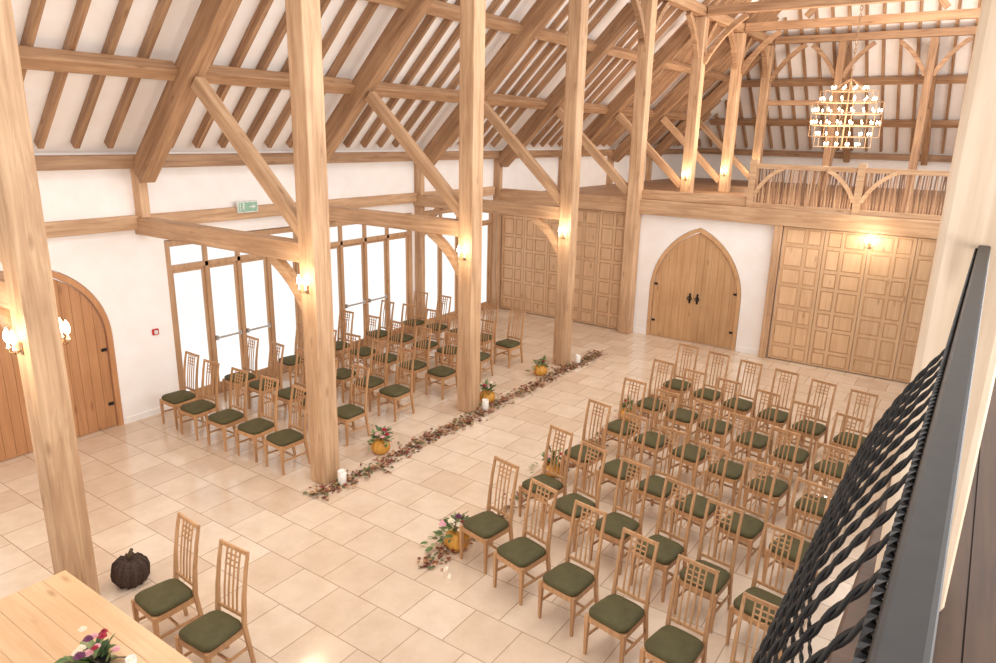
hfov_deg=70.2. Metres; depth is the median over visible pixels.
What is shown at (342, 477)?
candle jar
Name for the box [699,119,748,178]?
strut
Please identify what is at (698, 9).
plate
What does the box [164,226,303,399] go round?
glass doors
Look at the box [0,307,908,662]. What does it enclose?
floor
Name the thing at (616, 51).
purlin
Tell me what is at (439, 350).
dining chair
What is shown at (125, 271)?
wall
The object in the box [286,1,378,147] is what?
rafter
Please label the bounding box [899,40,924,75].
brace
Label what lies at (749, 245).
wall
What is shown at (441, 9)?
purlin
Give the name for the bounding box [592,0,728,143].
rafter
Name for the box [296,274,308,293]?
wall light
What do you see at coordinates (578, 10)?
post
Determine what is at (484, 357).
dining chair
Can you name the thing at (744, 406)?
dining chair
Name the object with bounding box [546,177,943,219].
floor
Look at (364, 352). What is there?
dining chair
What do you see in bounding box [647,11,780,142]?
rafter
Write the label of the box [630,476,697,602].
dining chair
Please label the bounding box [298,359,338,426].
dining chair
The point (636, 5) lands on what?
brace
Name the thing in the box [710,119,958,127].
purlin
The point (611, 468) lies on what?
dining chair
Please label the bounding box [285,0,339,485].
post
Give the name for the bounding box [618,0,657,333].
post
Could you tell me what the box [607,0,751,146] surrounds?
rafter
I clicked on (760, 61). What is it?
rafter
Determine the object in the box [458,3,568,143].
rafter
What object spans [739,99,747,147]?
rafter
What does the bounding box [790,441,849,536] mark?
dining chair
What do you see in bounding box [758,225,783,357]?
post
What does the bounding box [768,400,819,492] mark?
dining chair
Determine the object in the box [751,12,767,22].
rafter
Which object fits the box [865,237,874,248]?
wall light
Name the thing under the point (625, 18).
rafter
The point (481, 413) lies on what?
leaf garland
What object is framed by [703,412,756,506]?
dining chair
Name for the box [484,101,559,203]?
strut
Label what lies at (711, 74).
purlin
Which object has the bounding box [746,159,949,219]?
gallery balustrade
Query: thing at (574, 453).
dining chair
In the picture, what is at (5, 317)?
tie beam
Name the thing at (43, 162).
wall plate
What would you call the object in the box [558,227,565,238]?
wall light
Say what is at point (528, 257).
paneled doors
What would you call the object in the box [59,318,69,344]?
wall light
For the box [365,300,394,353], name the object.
dining chair
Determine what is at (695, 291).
door
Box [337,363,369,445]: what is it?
dining chair
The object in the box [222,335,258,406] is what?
dining chair
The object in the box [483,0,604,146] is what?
rafter
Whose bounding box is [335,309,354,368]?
dining chair
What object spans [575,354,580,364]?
candle jar
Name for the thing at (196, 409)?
dining chair
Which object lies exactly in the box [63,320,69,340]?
candle
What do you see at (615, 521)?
dining chair
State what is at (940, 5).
rafter
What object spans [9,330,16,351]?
candle
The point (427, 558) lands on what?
leaf garland
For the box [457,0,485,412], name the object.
post
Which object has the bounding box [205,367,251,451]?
dining chair
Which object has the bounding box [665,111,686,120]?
purlin
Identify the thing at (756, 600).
dining chair
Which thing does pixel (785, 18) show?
rafter
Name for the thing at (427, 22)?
rafter
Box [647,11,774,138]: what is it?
rafter
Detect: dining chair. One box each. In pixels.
[131,512,203,638]
[159,351,203,429]
[174,539,255,662]
[178,359,221,440]
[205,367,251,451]
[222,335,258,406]
[235,375,278,462]
[247,341,286,413]
[263,384,309,474]
[273,348,305,412]
[277,321,303,386]
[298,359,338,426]
[302,330,337,387]
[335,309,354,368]
[336,332,360,402]
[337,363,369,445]
[348,314,380,376]
[352,339,388,411]
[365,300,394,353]
[372,320,403,384]
[377,346,414,421]
[389,303,417,361]
[398,326,431,392]
[400,291,427,339]
[411,309,441,363]
[423,294,451,348]
[425,331,457,399]
[435,313,457,367]
[445,328,457,345]
[459,456,518,574]
[480,303,498,355]
[480,319,494,382]
[493,478,557,605]
[494,308,525,367]
[519,424,573,528]
[538,500,606,636]
[548,441,606,551]
[561,398,610,490]
[583,527,658,662]
[589,457,650,574]
[595,412,648,506]
[601,377,646,455]
[630,388,679,465]
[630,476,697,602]
[632,358,674,431]
[632,425,687,528]
[639,554,719,662]
[660,343,698,407]
[662,368,706,442]
[667,399,719,485]
[669,441,729,539]
[673,498,743,632]
[689,351,729,413]
[695,377,740,457]
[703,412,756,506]
[713,457,777,573]
[719,359,762,432]
[725,522,804,645]
[729,591,784,662]
[731,388,780,476]
[742,425,800,524]
[755,368,798,447]
[762,477,832,581]
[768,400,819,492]
[788,378,836,458]
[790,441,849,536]
[811,412,865,497]
[829,389,878,462]
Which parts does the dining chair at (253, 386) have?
leg, leg, seat, seat frame, leg, crest rail, leg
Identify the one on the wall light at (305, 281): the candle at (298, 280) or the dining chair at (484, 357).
the candle at (298, 280)
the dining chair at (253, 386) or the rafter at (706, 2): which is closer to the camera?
the dining chair at (253, 386)
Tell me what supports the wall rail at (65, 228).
attached to the wall at (125, 271)
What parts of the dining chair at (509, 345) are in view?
leg, seat, seat frame, leg, leg, leg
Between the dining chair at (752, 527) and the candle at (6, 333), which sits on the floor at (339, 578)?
the dining chair at (752, 527)
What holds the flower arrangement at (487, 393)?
on the floor at (339, 578)
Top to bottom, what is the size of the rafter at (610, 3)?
7.422 m
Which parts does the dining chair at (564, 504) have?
leg, seat, seat frame, leg, leg, cross rail, crest rail, leg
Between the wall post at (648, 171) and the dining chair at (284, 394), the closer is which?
the dining chair at (284, 394)
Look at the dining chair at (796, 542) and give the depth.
7.69 m
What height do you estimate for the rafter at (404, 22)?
7.560 m
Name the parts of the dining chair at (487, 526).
leg, seat, seat frame, leg, leg, cross rail, crest rail, leg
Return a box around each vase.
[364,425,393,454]
[420,511,469,559]
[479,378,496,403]
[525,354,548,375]
[529,445,561,476]
[609,396,635,421]
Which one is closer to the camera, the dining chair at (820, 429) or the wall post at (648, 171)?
the dining chair at (820, 429)
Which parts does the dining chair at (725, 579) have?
leg, leg, seat, seat frame, leg, cross rail, crest rail, leg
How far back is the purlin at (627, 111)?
21.36 m
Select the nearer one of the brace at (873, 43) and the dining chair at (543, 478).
the dining chair at (543, 478)
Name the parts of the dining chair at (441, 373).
leg, seat, seat frame, leg, leg, crest rail, leg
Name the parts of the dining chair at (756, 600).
leg, crest rail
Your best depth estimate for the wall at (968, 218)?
2.23 m
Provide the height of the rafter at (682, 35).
3.720 m
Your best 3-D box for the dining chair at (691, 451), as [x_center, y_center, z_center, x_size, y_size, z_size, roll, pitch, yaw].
[2.740,1.585,9.924,0.531,1.130,0.436,-13,21,-41]
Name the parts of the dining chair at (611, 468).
leg, seat, seat frame, leg, leg, cross rail, crest rail, leg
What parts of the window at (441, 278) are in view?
pane, sash, pane, sash, pane, sash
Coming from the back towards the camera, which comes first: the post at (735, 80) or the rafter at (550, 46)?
the post at (735, 80)
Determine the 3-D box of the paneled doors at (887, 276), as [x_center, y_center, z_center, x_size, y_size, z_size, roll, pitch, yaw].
[9.145,-0.199,13.448,7.470,2.910,0.040,12,19,33]
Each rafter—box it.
[20,0,45,82]
[34,0,91,148]
[70,0,132,148]
[104,0,171,147]
[132,0,239,182]
[172,0,241,147]
[192,0,273,147]
[218,11,286,147]
[246,0,330,141]
[264,0,356,147]
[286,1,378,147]
[325,0,433,162]
[343,0,447,147]
[360,0,459,147]
[377,24,459,147]
[392,0,503,146]
[411,0,520,141]
[423,0,563,164]
[449,0,565,146]
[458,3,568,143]
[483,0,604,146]
[484,0,592,133]
[490,0,616,146]
[498,3,635,166]
[530,0,661,146]
[539,5,669,146]
[548,6,676,146]
[557,9,683,146]
[581,24,690,152]
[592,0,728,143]
[594,0,736,146]
[601,0,744,146]
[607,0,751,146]
[611,39,730,161]
[620,0,765,143]
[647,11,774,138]
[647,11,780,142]
[649,16,778,144]
[654,51,761,155]
[658,52,751,143]
[673,100,720,145]
[676,113,711,145]
[683,0,711,25]
[708,0,720,5]
[715,113,722,142]
[727,0,769,43]
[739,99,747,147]
[746,71,755,126]
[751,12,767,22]
[759,53,772,148]
[773,54,785,148]
[783,17,798,149]
[798,9,811,149]
[815,10,824,149]
[831,7,838,150]
[841,47,850,162]
[848,5,853,150]
[865,4,868,151]
[879,3,886,151]
[894,2,904,151]
[910,0,923,152]
[920,43,939,165]
[937,3,941,27]
[941,0,961,153]
[969,0,981,66]
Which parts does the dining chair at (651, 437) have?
leg, seat, seat frame, leg, cross rail, crest rail, leg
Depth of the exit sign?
12.59 m
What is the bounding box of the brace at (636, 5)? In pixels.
[630,0,646,42]
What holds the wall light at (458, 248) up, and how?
attached to the post at (472, 12)
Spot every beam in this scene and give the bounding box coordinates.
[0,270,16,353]
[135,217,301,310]
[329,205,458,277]
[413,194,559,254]
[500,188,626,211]
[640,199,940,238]
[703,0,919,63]
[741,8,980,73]
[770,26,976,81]
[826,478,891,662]
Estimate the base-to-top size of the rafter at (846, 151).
3.668 m
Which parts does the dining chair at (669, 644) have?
leg, leg, seat, seat frame, cross rail, crest rail, leg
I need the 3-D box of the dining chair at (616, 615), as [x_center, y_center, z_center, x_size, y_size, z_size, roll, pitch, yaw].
[1.144,2.486,6.566,0.436,1.130,0.531,15,21,41]
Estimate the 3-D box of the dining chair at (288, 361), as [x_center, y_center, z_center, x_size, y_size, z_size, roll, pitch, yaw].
[-3.893,0.432,13.514,0.436,1.130,0.531,14,20,37]
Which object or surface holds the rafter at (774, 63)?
attached to the ceiling
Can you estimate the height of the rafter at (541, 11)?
7.560 m
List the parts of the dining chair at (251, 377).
leg, leg, seat, seat frame, leg, leg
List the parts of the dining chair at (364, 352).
seat, seat frame, leg, leg, leg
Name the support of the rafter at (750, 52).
attached to the ceiling
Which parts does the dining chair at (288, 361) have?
leg, seat frame, seat, leg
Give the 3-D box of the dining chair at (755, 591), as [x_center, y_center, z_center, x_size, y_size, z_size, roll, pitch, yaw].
[2.539,2.475,6.720,0.436,1.130,0.531,16,21,42]
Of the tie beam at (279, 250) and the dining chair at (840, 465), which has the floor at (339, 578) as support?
the dining chair at (840, 465)
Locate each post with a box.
[0,0,99,594]
[130,168,150,217]
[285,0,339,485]
[414,163,424,332]
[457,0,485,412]
[490,159,502,308]
[553,0,588,365]
[558,157,561,187]
[606,156,613,184]
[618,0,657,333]
[645,155,652,180]
[680,16,709,192]
[718,32,746,191]
[752,45,774,185]
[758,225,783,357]
[818,41,847,190]
[904,36,939,195]
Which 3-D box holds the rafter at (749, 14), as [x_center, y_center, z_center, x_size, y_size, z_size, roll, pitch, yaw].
[6.940,-8.943,21.640,6.550,6.550,0.076,12,19,33]
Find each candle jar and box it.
[125,654,136,662]
[337,469,346,485]
[482,399,488,410]
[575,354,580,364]
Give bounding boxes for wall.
[0,148,683,423]
[499,208,936,379]
[695,154,951,190]
[873,0,995,611]
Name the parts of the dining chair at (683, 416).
leg, seat frame, seat, leg, cross rail, crest rail, leg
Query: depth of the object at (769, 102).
23.46 m
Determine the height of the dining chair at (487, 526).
1.130 m
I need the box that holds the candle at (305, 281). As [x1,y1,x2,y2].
[303,276,307,290]
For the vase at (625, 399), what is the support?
on the floor at (339, 578)
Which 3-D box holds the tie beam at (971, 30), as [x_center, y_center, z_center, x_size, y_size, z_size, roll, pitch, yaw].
[11.948,-8.467,21.733,6.912,1.401,0.200,12,19,33]
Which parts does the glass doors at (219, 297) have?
pane, sash, sash, pane, pane, sash, pane, sash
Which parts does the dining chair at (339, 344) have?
leg, leg, seat, leg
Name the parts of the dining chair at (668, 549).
leg, seat frame, seat, leg, leg, cross rail, crest rail, leg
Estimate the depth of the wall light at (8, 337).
6.32 m
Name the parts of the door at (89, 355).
frame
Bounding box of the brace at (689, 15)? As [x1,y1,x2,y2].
[686,11,699,57]
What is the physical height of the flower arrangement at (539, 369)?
0.401 m
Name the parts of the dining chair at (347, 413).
leg, seat, seat frame, leg, crest rail, leg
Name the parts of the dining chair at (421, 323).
seat, leg, seat frame, leg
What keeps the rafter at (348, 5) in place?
attached to the ceiling
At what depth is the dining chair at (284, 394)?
11.89 m
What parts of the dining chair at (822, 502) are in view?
leg, seat frame, leg, seat, cross rail, crest rail, leg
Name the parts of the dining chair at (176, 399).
leg, leg, seat, seat frame, leg, crest rail, leg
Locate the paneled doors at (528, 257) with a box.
[500,209,625,328]
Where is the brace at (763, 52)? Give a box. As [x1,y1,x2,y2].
[760,42,767,77]
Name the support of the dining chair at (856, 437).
on the floor at (339, 578)
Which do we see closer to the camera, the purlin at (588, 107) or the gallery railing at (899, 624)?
the gallery railing at (899, 624)
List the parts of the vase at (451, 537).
flower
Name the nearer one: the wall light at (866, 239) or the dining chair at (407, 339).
the wall light at (866, 239)
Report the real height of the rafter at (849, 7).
6.082 m
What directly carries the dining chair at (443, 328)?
on the floor at (339, 578)
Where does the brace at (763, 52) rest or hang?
attached to the post at (765, 83)
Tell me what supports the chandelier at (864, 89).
hanging from the ceiling
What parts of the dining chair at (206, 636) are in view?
leg, leg, seat, seat frame, leg, cross rail, crest rail, leg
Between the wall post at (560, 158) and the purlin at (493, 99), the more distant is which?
the wall post at (560, 158)
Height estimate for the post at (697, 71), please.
4.620 m
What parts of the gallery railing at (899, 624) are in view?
twisted rail, handrail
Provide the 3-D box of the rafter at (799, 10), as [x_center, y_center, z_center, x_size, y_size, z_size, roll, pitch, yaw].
[10.666,-8.681,24.553,0.076,4.642,4.642,12,19,33]
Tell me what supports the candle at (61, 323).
on the wall light at (65, 327)
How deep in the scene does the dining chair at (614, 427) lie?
10.75 m
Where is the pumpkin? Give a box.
[110,548,149,588]
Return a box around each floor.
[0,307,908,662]
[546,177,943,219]
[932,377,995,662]
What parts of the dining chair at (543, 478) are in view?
leg, seat frame, seat, leg, leg, cross rail, crest rail, leg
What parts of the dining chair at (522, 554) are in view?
leg, seat frame, seat, leg, leg, cross rail, crest rail, leg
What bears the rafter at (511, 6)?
attached to the ceiling
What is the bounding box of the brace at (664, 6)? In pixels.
[655,1,668,33]
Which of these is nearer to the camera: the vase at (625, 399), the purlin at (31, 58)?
the purlin at (31, 58)
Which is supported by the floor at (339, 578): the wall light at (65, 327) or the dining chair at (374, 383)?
the dining chair at (374, 383)
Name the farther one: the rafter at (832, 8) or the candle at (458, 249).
the rafter at (832, 8)
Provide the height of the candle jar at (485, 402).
0.200 m
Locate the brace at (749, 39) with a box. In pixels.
[744,37,751,56]
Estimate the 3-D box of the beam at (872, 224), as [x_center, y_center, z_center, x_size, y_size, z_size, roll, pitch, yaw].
[7.876,-2.054,13.870,10.855,0.340,0.240,12,19,33]
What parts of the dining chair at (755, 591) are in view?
leg, seat frame, seat, leg, cross rail, crest rail, leg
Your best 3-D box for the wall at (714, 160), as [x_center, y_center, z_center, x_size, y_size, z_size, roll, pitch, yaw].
[14.226,-5.843,26.075,15.100,1.350,0.300,12,19,33]
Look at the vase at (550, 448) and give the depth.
10.04 m
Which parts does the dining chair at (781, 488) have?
leg, leg, seat frame, seat, leg, cross rail, crest rail, leg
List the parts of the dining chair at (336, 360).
leg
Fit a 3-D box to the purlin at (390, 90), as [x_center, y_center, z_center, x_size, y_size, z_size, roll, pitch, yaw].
[-1.560,-4.634,13.742,0.259,0.259,3.060,12,19,33]
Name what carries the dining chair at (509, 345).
on the floor at (339, 578)
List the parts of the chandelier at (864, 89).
stem, chain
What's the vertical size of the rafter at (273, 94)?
7.422 m
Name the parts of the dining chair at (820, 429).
leg, seat, seat frame, leg, cross rail, crest rail, leg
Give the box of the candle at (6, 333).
[3,328,10,348]
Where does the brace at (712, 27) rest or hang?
attached to the post at (697, 71)
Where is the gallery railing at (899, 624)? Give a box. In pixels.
[752,245,990,662]
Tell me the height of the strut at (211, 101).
2.000 m
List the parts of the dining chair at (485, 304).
leg, seat, leg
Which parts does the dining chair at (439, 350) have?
leg, seat frame, seat, leg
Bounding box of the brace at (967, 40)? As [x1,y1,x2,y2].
[933,36,972,75]
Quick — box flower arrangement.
[54,626,126,662]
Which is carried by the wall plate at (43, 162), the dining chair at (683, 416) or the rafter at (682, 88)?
the rafter at (682, 88)
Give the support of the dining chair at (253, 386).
on the floor at (339, 578)
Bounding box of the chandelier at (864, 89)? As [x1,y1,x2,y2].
[808,5,884,149]
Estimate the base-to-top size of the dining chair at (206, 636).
1.130 m
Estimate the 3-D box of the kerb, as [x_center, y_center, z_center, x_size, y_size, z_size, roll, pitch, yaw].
[4.431,-3.047,16.104,2.425,0.210,0.100,12,19,33]
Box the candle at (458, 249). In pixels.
[457,245,460,256]
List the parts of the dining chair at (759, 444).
leg, seat, leg, seat frame, leg, cross rail, crest rail, leg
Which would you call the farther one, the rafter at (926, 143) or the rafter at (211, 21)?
the rafter at (926, 143)
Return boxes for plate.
[34,149,683,170]
[659,0,774,45]
[697,148,952,161]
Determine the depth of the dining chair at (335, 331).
13.14 m
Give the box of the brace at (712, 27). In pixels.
[707,22,716,46]
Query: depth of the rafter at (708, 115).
27.55 m
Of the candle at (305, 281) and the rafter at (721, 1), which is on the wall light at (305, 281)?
the candle at (305, 281)
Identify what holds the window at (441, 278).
in the wall at (125, 271)
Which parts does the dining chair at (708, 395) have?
leg, seat, seat frame, crest rail, leg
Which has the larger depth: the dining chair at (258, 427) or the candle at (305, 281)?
the dining chair at (258, 427)
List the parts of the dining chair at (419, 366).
seat, seat frame, leg, leg, leg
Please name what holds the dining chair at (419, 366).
on the floor at (339, 578)
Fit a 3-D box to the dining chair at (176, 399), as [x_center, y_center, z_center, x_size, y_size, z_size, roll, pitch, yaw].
[-5.173,0.949,11.559,0.436,1.130,0.531,12,19,34]
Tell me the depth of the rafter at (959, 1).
22.43 m
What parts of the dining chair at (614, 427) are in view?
leg, seat frame, seat, leg, leg, crest rail, leg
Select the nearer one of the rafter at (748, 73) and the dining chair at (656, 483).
the dining chair at (656, 483)
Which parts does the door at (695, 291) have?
handle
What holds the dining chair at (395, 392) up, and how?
on the floor at (339, 578)
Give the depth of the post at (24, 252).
6.38 m
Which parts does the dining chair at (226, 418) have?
leg, leg, seat, seat frame, leg, crest rail, leg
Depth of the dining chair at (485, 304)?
15.34 m
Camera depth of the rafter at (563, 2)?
15.16 m
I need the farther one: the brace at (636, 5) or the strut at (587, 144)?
the strut at (587, 144)
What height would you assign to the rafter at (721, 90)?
3.720 m
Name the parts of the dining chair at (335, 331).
leg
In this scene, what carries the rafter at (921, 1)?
attached to the ceiling
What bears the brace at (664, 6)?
attached to the post at (645, 51)
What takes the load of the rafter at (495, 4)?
attached to the ceiling
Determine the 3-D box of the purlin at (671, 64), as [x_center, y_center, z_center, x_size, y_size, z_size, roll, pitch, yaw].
[5.160,-7.717,20.569,0.259,0.259,3.060,12,19,33]
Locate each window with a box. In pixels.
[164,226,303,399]
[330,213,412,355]
[425,209,491,324]
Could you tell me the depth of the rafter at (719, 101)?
27.00 m
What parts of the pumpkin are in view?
stem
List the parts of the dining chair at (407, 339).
seat, seat frame, leg, leg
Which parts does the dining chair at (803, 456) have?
leg, leg, seat frame, seat, cross rail, leg, crest rail, leg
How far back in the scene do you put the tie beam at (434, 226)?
12.26 m
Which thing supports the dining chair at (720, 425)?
on the floor at (339, 578)
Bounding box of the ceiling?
[11,0,978,155]
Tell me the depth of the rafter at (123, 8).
9.31 m
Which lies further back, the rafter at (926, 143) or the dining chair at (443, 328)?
the rafter at (926, 143)
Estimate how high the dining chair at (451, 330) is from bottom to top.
1.130 m
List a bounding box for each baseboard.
[125,405,171,423]
[633,328,758,354]
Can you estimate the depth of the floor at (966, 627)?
2.70 m
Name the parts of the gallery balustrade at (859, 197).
rail, rail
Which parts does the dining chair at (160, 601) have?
leg, leg, seat, seat frame, leg, cross rail, crest rail, leg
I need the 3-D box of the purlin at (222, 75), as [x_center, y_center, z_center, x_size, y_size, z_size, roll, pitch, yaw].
[-3.441,-3.944,11.119,0.259,0.259,3.060,12,19,33]
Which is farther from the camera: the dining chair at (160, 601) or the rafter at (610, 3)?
the rafter at (610, 3)
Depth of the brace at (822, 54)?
22.66 m
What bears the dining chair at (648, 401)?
on the floor at (339, 578)
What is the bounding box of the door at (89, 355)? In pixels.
[0,271,123,461]
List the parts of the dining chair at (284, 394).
seat frame, seat, leg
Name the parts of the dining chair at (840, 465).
seat frame, leg, seat, cross rail, crest rail, leg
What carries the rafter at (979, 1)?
attached to the ceiling
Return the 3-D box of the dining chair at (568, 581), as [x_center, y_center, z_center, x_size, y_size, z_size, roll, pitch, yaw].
[0.746,2.341,7.054,0.436,1.130,0.531,15,21,40]
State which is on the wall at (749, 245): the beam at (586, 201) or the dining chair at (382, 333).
the beam at (586, 201)
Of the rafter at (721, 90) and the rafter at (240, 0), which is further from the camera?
the rafter at (721, 90)
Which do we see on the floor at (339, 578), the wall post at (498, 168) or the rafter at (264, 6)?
the wall post at (498, 168)
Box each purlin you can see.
[18,45,178,80]
[205,65,354,93]
[365,0,409,8]
[375,82,458,102]
[426,0,522,34]
[485,93,547,108]
[534,27,597,51]
[561,103,609,113]
[606,45,655,61]
[620,107,654,117]
[662,60,690,73]
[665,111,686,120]
[704,70,729,81]
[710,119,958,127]
[741,75,967,86]
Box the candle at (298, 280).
[296,274,300,289]
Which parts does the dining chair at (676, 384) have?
leg, seat frame, seat, crest rail, leg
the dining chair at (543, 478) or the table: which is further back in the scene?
the dining chair at (543, 478)
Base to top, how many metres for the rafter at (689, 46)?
7.422 m
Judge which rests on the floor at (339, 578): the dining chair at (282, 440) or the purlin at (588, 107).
the dining chair at (282, 440)
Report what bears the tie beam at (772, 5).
attached to the post at (697, 71)
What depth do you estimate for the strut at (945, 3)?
17.97 m
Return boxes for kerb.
[642,190,746,205]
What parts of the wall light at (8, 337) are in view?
plate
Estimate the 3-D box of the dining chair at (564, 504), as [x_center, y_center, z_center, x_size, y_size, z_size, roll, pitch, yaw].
[0.952,1.954,8.456,0.531,1.130,0.436,-13,21,-41]
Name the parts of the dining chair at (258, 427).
leg, seat, leg, seat frame, leg, cross rail, crest rail, leg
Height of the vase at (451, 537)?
0.431 m
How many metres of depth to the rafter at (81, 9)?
8.96 m
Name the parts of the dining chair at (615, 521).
leg, seat, seat frame, leg, leg, cross rail, crest rail, leg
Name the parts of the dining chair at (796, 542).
leg, seat frame, seat, leg, cross rail, crest rail, leg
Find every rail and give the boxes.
[44,186,494,237]
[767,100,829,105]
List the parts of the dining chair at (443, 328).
seat, seat frame, leg, leg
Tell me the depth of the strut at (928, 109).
22.63 m
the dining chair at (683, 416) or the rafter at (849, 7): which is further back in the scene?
the rafter at (849, 7)
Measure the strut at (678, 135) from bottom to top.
2.000 m
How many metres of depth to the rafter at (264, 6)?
10.39 m
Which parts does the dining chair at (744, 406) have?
seat frame, leg, seat, cross rail, crest rail, leg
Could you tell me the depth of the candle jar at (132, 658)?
5.33 m
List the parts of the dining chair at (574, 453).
leg, seat, seat frame, leg, leg, cross rail, crest rail, leg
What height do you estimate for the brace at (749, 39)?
1.035 m
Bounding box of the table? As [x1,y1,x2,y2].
[0,570,192,662]
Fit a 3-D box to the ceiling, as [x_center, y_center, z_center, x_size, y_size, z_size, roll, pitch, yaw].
[4.936,-6.602,11.891,15.785,7.935,33.285,12,19,33]
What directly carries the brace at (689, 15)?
attached to the post at (697, 71)
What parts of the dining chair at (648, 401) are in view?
seat frame, leg, seat, leg, crest rail, leg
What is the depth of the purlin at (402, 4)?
11.06 m
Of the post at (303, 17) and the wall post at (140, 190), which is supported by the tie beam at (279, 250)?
the wall post at (140, 190)
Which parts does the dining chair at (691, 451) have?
leg, seat frame, seat, leg, leg, cross rail, crest rail, leg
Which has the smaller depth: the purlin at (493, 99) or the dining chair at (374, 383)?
the dining chair at (374, 383)
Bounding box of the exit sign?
[236,200,257,212]
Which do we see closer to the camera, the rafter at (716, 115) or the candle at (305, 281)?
the candle at (305, 281)
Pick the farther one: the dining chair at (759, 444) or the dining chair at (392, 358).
the dining chair at (392, 358)
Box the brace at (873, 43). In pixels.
[842,41,875,77]
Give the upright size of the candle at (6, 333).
0.197 m
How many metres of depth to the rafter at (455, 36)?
13.75 m
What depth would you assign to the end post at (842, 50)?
22.73 m
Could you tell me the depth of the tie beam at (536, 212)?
14.85 m
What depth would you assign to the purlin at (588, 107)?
19.53 m
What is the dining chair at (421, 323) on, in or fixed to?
on the floor at (339, 578)
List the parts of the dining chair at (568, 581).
leg, seat frame, seat, leg, leg, cross rail, crest rail, leg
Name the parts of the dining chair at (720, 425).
leg, leg, seat frame, seat, leg, cross rail, crest rail, leg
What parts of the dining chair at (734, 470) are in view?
leg, leg, seat, seat frame, cross rail, leg, crest rail, leg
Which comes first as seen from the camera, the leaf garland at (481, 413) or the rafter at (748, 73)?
the leaf garland at (481, 413)
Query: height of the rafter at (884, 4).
6.372 m
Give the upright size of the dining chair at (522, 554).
1.130 m
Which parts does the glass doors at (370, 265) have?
pane, sash, pane, sash, pane, sash, pane, sash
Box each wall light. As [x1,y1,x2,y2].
[3,328,23,354]
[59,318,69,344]
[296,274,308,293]
[457,245,466,260]
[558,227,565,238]
[682,171,687,180]
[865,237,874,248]
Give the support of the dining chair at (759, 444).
on the floor at (339, 578)
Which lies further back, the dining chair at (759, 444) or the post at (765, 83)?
the post at (765, 83)
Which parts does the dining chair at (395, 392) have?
leg, seat, seat frame, leg, leg, crest rail, leg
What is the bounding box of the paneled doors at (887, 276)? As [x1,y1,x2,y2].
[767,226,936,382]
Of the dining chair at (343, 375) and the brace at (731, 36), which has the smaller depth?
the dining chair at (343, 375)
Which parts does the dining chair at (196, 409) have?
leg, leg, seat, seat frame, leg, crest rail, leg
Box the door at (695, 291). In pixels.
[646,228,740,350]
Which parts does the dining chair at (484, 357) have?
leg, seat, leg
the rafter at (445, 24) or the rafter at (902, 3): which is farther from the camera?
the rafter at (902, 3)
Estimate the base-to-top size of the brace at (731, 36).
1.035 m
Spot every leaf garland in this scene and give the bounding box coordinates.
[303,350,602,499]
[417,392,666,569]
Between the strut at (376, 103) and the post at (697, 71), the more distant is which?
the post at (697, 71)
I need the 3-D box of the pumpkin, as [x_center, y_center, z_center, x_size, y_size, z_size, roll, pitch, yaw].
[-3.898,2.480,7.499,0.376,0.424,0.376,12,19,33]
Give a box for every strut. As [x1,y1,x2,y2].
[191,77,297,236]
[365,91,458,217]
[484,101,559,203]
[555,107,627,194]
[615,113,680,187]
[660,116,719,182]
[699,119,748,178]
[804,8,817,17]
[830,109,845,165]
[918,108,930,161]
[938,0,950,9]
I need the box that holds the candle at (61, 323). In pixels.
[59,318,63,337]
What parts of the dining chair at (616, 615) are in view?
leg, seat frame, seat, leg, leg, cross rail, crest rail, leg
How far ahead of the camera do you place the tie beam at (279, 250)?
9.76 m
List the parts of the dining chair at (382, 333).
seat, seat frame, leg, leg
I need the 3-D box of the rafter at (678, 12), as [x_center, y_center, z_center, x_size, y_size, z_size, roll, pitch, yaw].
[4.879,-8.398,17.900,7.422,7.422,0.076,12,19,33]
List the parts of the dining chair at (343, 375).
leg, leg, seat frame, seat, crest rail, leg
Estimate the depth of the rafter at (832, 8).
22.96 m
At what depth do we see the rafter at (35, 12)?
8.12 m
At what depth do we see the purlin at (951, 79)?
23.25 m
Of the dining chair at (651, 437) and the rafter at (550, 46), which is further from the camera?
the rafter at (550, 46)
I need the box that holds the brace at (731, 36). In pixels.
[728,31,737,68]
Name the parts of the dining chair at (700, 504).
leg, seat, seat frame, leg, leg, cross rail, crest rail, leg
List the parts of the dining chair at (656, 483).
leg, seat frame, leg, seat, leg, cross rail, crest rail, leg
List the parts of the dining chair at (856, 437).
seat frame, leg, seat, cross rail, crest rail, leg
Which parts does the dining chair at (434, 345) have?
seat, seat frame, leg, leg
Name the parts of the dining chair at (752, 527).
leg, seat frame, leg, seat, leg, cross rail, crest rail, leg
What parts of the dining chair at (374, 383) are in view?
leg, seat, seat frame, leg, leg, crest rail, leg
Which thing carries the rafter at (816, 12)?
attached to the ceiling
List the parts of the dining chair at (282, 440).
leg, leg, seat, seat frame, leg, cross rail, crest rail, leg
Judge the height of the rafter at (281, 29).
7.422 m
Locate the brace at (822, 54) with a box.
[811,44,834,77]
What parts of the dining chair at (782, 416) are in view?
leg, seat frame, seat, cross rail, leg, crest rail, leg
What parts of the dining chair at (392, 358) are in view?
seat, seat frame, leg, leg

